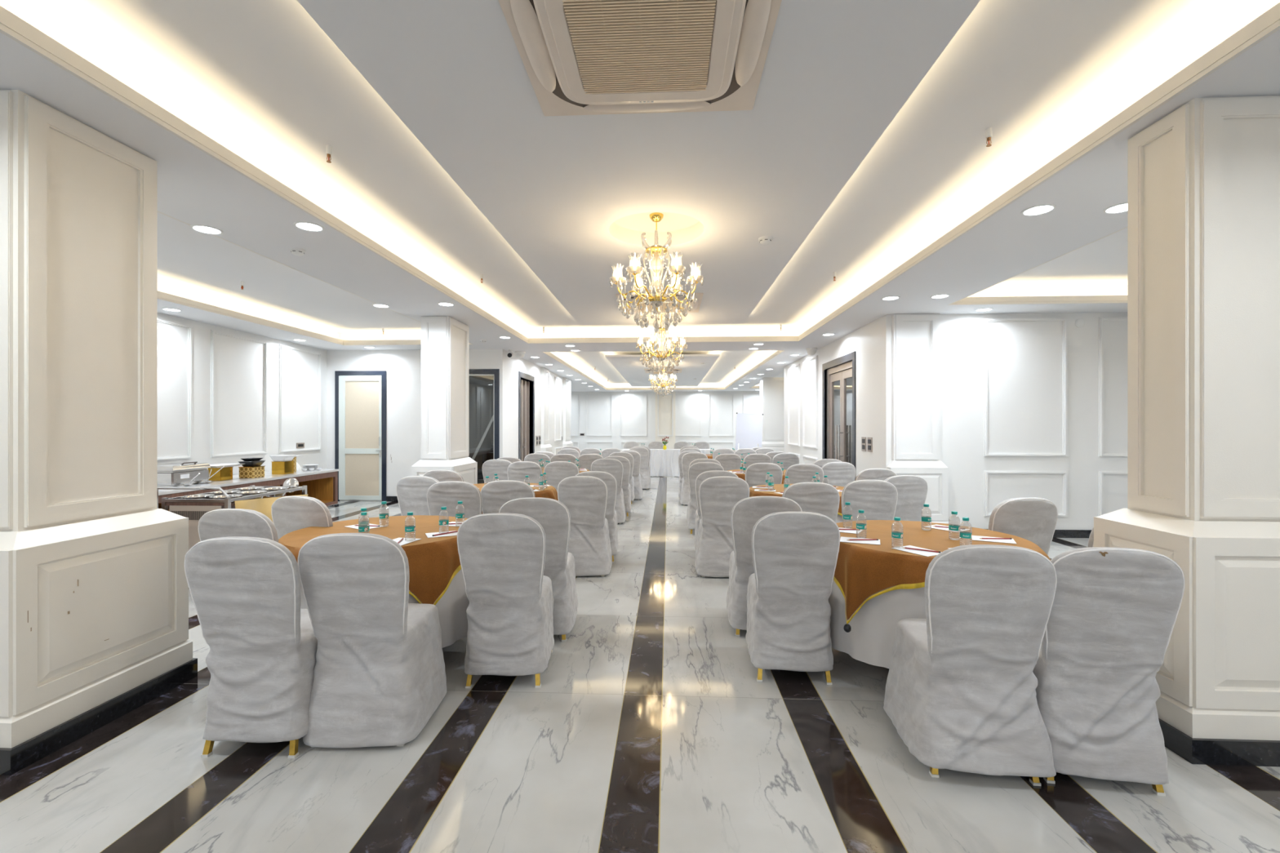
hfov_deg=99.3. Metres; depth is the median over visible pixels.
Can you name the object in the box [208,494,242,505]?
serving bowl
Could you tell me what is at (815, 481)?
water bottle
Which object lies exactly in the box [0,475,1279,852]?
floor
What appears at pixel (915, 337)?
pillar
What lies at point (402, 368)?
wall
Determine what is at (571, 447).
banquet chair
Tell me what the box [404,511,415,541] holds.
water bottle
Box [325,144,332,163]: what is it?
sprinkler head
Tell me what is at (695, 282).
drip tray
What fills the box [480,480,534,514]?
banquet chair
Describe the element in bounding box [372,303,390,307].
recessed light
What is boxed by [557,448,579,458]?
banquet chair
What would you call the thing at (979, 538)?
pencil
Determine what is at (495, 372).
door frame
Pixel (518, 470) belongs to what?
banquet chair
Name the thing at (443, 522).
water bottle
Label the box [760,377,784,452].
pillar
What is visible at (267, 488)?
serving bowl
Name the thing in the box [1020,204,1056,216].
recessed light
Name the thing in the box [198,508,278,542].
banquet chair
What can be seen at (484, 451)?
staircase
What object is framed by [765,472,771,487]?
water bottle
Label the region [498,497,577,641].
banquet chair
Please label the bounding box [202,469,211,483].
ladle
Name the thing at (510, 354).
security camera
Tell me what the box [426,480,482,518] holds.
banquet chair
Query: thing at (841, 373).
door
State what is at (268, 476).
countertop
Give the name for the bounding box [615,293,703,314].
air conditioner
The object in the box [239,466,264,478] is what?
display riser
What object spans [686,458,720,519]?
banquet chair
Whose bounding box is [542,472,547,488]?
water bottle
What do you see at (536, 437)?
switch plate
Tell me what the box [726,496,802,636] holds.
banquet chair
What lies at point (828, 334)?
recessed light
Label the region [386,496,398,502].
baseboard
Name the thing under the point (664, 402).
trim
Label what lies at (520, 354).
dome
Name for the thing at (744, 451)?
banquet chair
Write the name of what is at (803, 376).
wall
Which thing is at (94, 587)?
pillar
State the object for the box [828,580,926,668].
tablecloth
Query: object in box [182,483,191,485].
bowl
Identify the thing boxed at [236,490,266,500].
serving bowl
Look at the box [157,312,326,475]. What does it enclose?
wall
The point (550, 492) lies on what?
tablecloth
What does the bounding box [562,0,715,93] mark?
grille
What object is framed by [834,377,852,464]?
pane
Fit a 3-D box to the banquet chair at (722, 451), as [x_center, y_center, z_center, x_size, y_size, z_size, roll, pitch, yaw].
[1.755,0.927,11.546,0.477,0.946,0.581,0,0,3]
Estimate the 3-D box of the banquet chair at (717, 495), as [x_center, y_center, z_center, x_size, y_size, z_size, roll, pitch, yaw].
[0.786,0.927,5.241,0.503,0.946,0.583,0,0,3]
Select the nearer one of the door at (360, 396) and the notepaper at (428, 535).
the notepaper at (428, 535)
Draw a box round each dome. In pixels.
[514,351,525,358]
[805,347,817,355]
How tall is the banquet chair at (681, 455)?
0.946 m
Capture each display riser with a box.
[207,466,232,480]
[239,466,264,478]
[271,460,294,474]
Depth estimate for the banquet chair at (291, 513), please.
3.55 m
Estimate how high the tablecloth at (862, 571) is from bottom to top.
0.449 m
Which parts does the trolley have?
steel post, guard rail, steel post, frame, steel post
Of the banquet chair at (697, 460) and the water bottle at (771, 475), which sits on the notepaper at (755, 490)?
the water bottle at (771, 475)
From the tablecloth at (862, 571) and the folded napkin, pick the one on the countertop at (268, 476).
the folded napkin
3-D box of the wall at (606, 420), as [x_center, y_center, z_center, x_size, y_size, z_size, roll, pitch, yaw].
[1.183,-0.200,22.188,12.320,3.200,0.202,0,0,3]
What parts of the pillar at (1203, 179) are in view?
skirting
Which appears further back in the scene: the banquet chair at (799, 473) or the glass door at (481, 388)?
the glass door at (481, 388)
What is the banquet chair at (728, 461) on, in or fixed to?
on the floor
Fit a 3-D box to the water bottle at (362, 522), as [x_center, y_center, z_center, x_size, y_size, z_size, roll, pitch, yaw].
[-1.650,0.568,3.249,0.058,0.160,0.058,0,0,42]
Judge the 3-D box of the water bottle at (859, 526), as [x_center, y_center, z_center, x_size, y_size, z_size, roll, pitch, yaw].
[1.291,0.568,3.173,0.058,0.160,0.058,0,0,20]
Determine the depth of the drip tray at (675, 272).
3.97 m
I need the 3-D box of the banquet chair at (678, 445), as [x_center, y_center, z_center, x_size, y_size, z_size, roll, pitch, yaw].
[1.243,0.927,16.136,0.471,0.946,0.582,0,0,3]
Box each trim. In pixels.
[0,2,1279,343]
[157,211,472,345]
[542,350,785,390]
[655,391,675,448]
[749,371,784,388]
[947,226,1127,305]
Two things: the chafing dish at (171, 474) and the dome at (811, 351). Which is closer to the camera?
the chafing dish at (171, 474)
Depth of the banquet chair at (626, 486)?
8.40 m
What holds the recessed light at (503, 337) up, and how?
in the ceiling at (262, 80)
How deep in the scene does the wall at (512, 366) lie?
11.93 m
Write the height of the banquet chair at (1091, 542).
0.946 m
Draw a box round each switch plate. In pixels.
[535,435,537,445]
[861,436,866,451]
[867,437,872,452]
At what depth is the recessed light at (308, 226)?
3.88 m
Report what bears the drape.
hanging from the trolley
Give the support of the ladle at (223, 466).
on the countertop at (268, 476)
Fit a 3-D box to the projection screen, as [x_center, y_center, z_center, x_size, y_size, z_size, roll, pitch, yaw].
[2.876,0.518,14.421,0.751,1.772,0.723,0,0,3]
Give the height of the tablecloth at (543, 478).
0.440 m
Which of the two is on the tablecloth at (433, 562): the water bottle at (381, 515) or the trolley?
the water bottle at (381, 515)
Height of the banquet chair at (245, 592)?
0.946 m
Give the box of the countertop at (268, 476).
[158,469,339,495]
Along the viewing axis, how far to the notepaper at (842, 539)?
3.06 m
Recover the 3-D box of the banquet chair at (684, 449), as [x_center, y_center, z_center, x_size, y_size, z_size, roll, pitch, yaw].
[1.099,0.927,11.848,0.503,0.946,0.583,0,0,3]
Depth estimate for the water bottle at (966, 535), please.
2.90 m
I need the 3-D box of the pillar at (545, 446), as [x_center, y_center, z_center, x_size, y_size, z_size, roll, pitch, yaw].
[-2.368,-0.015,13.425,0.300,2.830,0.860,0,0,3]
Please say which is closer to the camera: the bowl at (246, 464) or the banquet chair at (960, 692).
the banquet chair at (960, 692)
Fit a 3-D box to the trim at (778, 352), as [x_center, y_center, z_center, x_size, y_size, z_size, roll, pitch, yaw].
[0.702,-1.475,15.775,4.620,0.090,10.920,0,0,3]
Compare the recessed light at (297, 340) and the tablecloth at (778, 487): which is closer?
the tablecloth at (778, 487)
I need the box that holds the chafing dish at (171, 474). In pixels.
[157,462,210,486]
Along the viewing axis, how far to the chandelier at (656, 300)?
4.22 m
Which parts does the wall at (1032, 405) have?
panel moulding, panel moulding, panel moulding, panel moulding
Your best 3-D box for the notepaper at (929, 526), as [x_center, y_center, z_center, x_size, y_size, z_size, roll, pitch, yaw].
[1.951,0.647,3.464,0.148,0.001,0.210,0,0,-32]
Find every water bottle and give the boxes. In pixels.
[358,507,368,532]
[358,511,369,533]
[378,501,388,527]
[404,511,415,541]
[439,506,448,533]
[455,501,464,526]
[538,474,544,490]
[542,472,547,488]
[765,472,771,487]
[768,474,773,485]
[783,475,790,491]
[813,472,819,482]
[843,502,852,528]
[856,510,866,538]
[891,516,902,547]
[920,503,931,530]
[948,511,959,540]
[960,517,972,544]
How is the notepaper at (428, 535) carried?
on the tablecloth at (433, 562)
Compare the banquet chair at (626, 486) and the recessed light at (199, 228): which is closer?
the recessed light at (199, 228)
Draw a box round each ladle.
[182,473,199,485]
[198,466,224,483]
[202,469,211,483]
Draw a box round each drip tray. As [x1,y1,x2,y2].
[608,275,626,284]
[626,266,644,275]
[631,286,646,293]
[667,265,685,274]
[667,284,683,292]
[687,275,704,284]
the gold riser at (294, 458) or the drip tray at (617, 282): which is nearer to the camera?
the drip tray at (617, 282)
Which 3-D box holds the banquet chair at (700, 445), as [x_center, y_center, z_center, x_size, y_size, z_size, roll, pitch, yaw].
[1.842,0.927,16.105,0.471,0.946,0.582,0,0,3]
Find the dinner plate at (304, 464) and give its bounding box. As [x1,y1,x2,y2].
[303,464,318,466]
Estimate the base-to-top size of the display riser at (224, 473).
0.171 m
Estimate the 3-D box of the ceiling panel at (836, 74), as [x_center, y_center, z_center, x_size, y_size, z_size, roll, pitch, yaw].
[0.085,-1.552,3.686,2.450,0.045,8.970,0,0,3]
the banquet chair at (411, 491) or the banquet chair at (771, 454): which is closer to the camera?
the banquet chair at (411, 491)
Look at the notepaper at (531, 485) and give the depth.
5.91 m
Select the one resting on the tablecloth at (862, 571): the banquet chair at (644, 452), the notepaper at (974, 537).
the notepaper at (974, 537)
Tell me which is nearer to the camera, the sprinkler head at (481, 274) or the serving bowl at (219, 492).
the serving bowl at (219, 492)
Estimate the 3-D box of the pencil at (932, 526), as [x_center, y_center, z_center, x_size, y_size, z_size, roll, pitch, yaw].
[1.963,0.642,3.462,0.182,0.008,0.008,0,0,33]
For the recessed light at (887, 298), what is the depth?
6.06 m
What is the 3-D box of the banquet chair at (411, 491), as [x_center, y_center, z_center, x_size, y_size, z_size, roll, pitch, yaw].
[-2.003,0.927,5.274,0.503,0.946,0.583,0,0,9]
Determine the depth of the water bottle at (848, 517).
3.48 m
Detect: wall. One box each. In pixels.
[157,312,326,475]
[326,349,504,501]
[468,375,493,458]
[504,350,563,458]
[570,391,759,452]
[784,316,882,477]
[882,312,1127,529]
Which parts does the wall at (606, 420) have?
panel moulding, panel moulding, panel moulding, panel moulding, panel moulding, panel moulding, panel moulding, panel moulding, panel moulding, panel moulding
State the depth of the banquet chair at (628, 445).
16.43 m
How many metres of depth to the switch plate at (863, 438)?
7.72 m
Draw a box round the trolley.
[157,478,306,550]
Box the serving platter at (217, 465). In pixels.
[209,463,244,467]
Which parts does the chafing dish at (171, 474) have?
lid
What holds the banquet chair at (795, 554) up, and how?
on the floor
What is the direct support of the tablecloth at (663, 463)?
on the head table
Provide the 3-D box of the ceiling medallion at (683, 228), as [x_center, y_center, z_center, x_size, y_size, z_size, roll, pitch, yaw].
[0.129,-1.596,4.249,0.764,0.132,0.764,0,0,3]
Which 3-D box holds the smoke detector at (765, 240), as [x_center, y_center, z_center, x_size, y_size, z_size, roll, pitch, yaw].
[1.019,-1.509,4.423,0.110,0.042,0.110,0,0,3]
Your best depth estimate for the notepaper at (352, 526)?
3.50 m
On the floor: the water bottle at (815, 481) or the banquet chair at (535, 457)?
the banquet chair at (535, 457)
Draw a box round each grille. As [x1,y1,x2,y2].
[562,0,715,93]
[653,371,673,373]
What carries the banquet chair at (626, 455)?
on the floor
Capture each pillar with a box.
[0,89,197,775]
[410,315,477,484]
[540,367,552,453]
[562,377,573,447]
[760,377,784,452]
[886,313,950,524]
[1093,95,1279,766]
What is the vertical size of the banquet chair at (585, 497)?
0.946 m
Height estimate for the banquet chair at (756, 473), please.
0.946 m
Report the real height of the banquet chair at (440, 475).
0.946 m
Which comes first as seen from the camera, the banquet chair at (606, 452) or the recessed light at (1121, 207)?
the recessed light at (1121, 207)
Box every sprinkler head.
[240,280,244,289]
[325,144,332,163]
[480,273,483,283]
[832,271,835,280]
[985,127,991,146]
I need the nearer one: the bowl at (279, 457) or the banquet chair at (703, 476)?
the banquet chair at (703, 476)
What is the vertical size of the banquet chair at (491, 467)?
0.946 m
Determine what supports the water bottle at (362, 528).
on the tablecloth at (433, 562)
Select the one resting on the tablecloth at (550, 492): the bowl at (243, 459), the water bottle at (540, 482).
the water bottle at (540, 482)
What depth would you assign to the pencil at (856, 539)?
3.08 m
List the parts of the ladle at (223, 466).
handle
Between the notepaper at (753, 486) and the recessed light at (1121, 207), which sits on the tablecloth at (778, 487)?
the notepaper at (753, 486)
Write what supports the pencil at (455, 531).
on the notepaper at (428, 535)
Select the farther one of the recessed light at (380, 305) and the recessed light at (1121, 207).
the recessed light at (380, 305)
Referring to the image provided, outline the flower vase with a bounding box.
[662,436,668,449]
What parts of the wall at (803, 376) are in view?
panel moulding, panel moulding, panel moulding, panel moulding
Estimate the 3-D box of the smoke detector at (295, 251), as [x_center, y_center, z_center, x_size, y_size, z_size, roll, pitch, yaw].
[-2.768,-1.409,4.398,0.110,0.042,0.110,0,0,3]
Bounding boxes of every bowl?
[180,493,214,498]
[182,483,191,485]
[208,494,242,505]
[209,490,240,494]
[235,486,264,490]
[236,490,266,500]
[237,460,265,466]
[240,457,262,461]
[260,487,288,497]
[269,454,295,461]
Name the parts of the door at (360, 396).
panel, panel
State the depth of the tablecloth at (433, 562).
3.09 m
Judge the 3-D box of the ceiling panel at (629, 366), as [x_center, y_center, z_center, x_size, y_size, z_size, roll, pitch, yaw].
[0.710,-1.552,16.320,2.500,0.045,8.830,0,0,3]
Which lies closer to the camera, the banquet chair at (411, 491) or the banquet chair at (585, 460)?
the banquet chair at (411, 491)
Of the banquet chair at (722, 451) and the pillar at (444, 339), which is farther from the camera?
the banquet chair at (722, 451)
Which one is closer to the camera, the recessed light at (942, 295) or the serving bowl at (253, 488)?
the serving bowl at (253, 488)
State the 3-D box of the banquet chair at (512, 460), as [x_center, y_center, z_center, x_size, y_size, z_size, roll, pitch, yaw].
[-1.944,0.927,8.325,0.471,0.946,0.582,0,0,3]
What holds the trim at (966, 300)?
attached to the ceiling at (262, 80)
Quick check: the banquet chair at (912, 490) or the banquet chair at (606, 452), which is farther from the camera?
the banquet chair at (606, 452)
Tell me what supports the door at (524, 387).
in the wall at (512, 366)
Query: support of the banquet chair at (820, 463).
on the floor
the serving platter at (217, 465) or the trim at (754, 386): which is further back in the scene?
the trim at (754, 386)
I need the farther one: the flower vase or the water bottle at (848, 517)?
the flower vase
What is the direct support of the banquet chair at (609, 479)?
on the floor
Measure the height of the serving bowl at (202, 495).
0.086 m
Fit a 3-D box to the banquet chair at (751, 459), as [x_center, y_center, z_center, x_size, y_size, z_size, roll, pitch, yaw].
[1.985,0.927,9.373,0.503,0.946,0.583,0,0,3]
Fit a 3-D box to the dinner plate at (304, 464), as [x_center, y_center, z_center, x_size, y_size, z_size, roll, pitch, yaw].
[-5.398,0.637,8.919,0.230,0.018,0.230,0,0,3]
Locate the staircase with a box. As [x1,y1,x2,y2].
[471,414,493,484]
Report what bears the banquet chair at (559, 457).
on the floor
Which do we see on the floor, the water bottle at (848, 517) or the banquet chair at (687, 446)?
the banquet chair at (687, 446)
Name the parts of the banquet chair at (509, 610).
leg, leg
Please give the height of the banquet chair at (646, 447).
0.946 m
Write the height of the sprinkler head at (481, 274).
0.095 m
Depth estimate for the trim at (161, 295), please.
7.55 m
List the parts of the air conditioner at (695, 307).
grille frame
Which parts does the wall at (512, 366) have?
panel moulding, panel moulding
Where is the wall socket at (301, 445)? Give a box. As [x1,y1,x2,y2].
[296,442,304,448]
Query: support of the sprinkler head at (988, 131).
attached to the ceiling at (262, 80)
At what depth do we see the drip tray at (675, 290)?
4.50 m
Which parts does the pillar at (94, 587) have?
skirting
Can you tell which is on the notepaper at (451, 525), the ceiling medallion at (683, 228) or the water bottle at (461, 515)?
the water bottle at (461, 515)
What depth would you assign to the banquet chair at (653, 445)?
16.39 m
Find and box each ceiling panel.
[297,0,980,325]
[604,354,719,386]
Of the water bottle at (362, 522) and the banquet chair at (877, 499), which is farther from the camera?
the banquet chair at (877, 499)
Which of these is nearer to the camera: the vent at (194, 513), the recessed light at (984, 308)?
the vent at (194, 513)
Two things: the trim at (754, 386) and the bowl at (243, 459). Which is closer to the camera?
the bowl at (243, 459)
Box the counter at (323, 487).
[158,471,337,511]
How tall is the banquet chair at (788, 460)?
0.946 m
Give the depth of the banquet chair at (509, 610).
2.91 m
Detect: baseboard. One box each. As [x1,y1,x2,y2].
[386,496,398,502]
[985,528,1092,537]
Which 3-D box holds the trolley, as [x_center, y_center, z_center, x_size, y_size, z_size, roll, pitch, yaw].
[-3.960,0.967,5.157,0.992,0.865,1.045,0,0,3]
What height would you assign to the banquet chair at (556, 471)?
0.946 m
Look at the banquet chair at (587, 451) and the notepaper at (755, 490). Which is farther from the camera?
the banquet chair at (587, 451)
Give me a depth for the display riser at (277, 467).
8.05 m
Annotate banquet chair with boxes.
[184,536,317,758]
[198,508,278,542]
[271,495,333,539]
[297,533,446,747]
[395,475,439,515]
[423,470,464,481]
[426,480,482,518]
[457,513,554,688]
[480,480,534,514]
[482,459,511,483]
[496,457,521,462]
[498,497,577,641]
[506,461,542,483]
[524,453,550,467]
[533,451,554,458]
[543,461,579,492]
[550,453,577,463]
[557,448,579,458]
[557,475,612,577]
[561,446,580,453]
[575,471,617,562]
[577,453,604,471]
[579,448,602,456]
[591,458,625,524]
[601,448,622,457]
[604,456,631,516]
[608,452,634,504]
[620,450,642,500]
[623,441,639,448]
[628,447,650,489]
[634,445,650,481]
[648,441,663,448]
[674,441,688,448]
[678,450,698,497]
[680,445,698,452]
[680,448,701,453]
[680,452,707,505]
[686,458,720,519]
[687,462,724,534]
[693,441,709,448]
[693,470,737,549]
[694,475,749,577]
[712,448,734,459]
[714,453,742,471]
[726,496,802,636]
[734,448,756,458]
[743,453,771,467]
[745,462,782,487]
[745,511,839,684]
[751,447,765,450]
[755,448,774,454]
[765,451,785,463]
[772,453,799,470]
[782,482,839,522]
[784,463,823,484]
[813,458,841,467]
[821,462,855,487]
[840,480,897,522]
[855,468,897,480]
[883,544,1057,786]
[884,475,928,521]
[988,497,1057,555]
[1032,546,1184,795]
[1087,527,1093,547]
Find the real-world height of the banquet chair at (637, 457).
0.946 m
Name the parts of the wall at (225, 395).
panel moulding, panel moulding, panel moulding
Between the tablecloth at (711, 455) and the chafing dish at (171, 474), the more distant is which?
the tablecloth at (711, 455)
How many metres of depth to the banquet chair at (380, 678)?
2.36 m
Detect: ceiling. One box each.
[0,0,1279,391]
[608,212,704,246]
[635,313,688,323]
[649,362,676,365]
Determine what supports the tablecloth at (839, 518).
on the round table
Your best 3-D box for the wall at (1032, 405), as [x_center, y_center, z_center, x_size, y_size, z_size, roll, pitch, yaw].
[4.917,-0.200,6.920,3.530,3.200,0.152,0,0,3]
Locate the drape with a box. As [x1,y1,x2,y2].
[234,494,307,523]
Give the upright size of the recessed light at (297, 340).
0.006 m
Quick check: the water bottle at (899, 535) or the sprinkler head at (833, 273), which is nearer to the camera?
the water bottle at (899, 535)
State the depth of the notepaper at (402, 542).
3.08 m
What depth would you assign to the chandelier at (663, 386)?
13.31 m
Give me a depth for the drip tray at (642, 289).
4.51 m
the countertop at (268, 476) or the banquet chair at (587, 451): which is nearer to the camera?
the countertop at (268, 476)
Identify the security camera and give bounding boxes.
[507,349,514,358]
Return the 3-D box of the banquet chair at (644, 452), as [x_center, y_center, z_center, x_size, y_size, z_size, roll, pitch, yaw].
[-0.019,0.927,12.310,0.503,0.946,0.583,0,0,3]
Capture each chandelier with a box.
[608,212,704,333]
[635,314,687,374]
[648,362,676,395]
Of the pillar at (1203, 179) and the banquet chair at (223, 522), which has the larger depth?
the banquet chair at (223, 522)
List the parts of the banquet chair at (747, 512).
leg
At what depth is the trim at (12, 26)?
2.81 m
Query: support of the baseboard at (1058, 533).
attached to the wall at (1032, 405)
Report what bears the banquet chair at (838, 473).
on the floor
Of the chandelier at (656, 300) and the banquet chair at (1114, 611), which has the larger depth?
the chandelier at (656, 300)
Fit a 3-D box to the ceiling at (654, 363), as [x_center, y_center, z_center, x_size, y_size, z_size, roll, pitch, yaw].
[0.567,-1.596,13.338,0.764,0.132,0.764,0,0,3]
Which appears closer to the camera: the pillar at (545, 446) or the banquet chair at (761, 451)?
the banquet chair at (761, 451)
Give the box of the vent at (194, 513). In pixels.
[168,505,222,550]
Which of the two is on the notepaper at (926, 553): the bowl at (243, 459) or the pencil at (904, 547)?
the pencil at (904, 547)
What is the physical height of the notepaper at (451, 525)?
0.001 m
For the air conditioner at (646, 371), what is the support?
attached to the ceiling panel at (629, 366)
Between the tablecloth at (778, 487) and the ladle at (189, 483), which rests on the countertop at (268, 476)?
the ladle at (189, 483)
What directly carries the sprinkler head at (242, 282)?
attached to the ceiling at (262, 80)
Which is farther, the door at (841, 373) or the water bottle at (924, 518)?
the door at (841, 373)
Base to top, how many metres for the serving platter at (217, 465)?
0.032 m
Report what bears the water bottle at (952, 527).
on the tablecloth at (862, 571)
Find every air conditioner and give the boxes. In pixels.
[497,0,782,115]
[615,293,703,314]
[644,368,682,373]
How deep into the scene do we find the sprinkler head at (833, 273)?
5.91 m
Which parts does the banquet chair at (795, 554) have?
leg, leg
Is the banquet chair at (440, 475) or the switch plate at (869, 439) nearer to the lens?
the banquet chair at (440, 475)
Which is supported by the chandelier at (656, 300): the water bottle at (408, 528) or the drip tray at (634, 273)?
the drip tray at (634, 273)
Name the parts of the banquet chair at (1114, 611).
leg, leg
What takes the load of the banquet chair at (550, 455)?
on the floor
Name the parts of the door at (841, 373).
pull handle, pull handle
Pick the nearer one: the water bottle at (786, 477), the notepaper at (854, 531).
the notepaper at (854, 531)
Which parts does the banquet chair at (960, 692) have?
leg, leg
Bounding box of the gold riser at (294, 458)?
[292,457,296,471]
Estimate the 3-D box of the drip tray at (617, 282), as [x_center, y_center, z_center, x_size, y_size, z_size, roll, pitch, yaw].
[-0.176,-1.137,4.265,0.132,0.050,0.132,0,0,3]
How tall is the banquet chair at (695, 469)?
0.946 m
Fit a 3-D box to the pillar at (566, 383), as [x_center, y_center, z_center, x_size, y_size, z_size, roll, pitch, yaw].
[-2.259,-0.015,16.308,0.380,2.830,1.090,0,0,3]
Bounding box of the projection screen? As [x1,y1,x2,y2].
[735,412,763,449]
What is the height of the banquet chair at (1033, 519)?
0.946 m
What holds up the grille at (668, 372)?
attached to the air conditioner at (646, 371)
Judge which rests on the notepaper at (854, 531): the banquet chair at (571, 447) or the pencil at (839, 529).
the pencil at (839, 529)
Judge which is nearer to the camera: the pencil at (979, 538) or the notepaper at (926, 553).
the notepaper at (926, 553)
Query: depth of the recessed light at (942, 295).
5.97 m
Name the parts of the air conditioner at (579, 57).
grille frame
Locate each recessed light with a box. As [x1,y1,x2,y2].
[161,307,182,311]
[190,224,223,234]
[293,221,324,231]
[293,338,306,341]
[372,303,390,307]
[437,302,454,306]
[498,336,511,338]
[822,333,835,335]
[881,296,900,300]
[929,293,950,298]
[974,307,993,311]
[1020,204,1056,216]
[1102,202,1127,213]
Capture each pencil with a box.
[431,530,457,536]
[839,528,860,530]
[846,538,878,540]
[903,546,940,552]
[932,525,964,529]
[978,537,1011,539]
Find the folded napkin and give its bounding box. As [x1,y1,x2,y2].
[296,462,302,471]
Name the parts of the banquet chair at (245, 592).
leg, leg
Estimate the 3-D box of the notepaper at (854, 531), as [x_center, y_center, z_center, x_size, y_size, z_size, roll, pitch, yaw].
[1.267,0.647,3.399,0.210,0.001,0.148,0,0,33]
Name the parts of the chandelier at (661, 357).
arm, chain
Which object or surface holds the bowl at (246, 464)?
on the display riser at (255, 472)
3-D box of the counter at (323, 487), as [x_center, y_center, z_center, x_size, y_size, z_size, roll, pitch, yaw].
[-5.652,1.073,5.798,0.885,0.655,6.600,0,0,3]
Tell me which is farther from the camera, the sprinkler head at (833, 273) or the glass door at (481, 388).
the glass door at (481, 388)
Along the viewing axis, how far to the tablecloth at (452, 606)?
3.16 m
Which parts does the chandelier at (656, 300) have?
bulb, arm, bulb, arm, arm, bulb, arm, crown arm, crown arm, chain, crown arm, crown arm, arm, arm, bulb, arm, arm, bulb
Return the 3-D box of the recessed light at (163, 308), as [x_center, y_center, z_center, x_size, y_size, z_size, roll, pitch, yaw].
[-5.725,-1.427,6.653,0.190,0.006,0.190,0,0,3]
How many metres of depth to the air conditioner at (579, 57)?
2.15 m
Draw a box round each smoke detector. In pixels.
[289,247,305,256]
[758,235,772,244]
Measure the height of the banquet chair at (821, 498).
0.946 m
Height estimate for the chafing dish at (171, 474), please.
0.275 m
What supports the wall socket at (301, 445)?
attached to the wall at (225, 395)
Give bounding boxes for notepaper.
[346,524,381,528]
[392,537,421,545]
[425,530,457,537]
[440,521,462,526]
[530,484,549,486]
[752,486,773,488]
[754,488,775,491]
[838,527,862,533]
[840,536,880,545]
[891,545,942,556]
[924,524,968,532]
[972,535,1016,543]
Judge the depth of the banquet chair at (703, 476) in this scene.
5.64 m
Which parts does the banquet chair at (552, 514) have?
leg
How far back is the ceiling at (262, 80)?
3.52 m
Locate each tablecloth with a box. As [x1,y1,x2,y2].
[278,515,467,604]
[300,568,469,648]
[473,482,558,514]
[541,467,589,484]
[620,448,715,476]
[706,453,712,458]
[728,469,786,484]
[749,484,844,515]
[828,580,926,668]
[833,520,1050,632]
[835,514,842,523]
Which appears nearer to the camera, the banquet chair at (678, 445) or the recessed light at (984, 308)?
the recessed light at (984, 308)
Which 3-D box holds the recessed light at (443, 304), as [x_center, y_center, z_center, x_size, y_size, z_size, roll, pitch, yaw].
[-2.266,-1.427,6.355,0.190,0.006,0.190,0,0,3]
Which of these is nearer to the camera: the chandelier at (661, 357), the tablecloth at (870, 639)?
the tablecloth at (870, 639)
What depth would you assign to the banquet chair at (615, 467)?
7.76 m
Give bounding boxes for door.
[334,370,386,501]
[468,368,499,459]
[518,371,534,461]
[822,351,855,480]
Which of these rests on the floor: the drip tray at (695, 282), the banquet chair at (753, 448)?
the banquet chair at (753, 448)

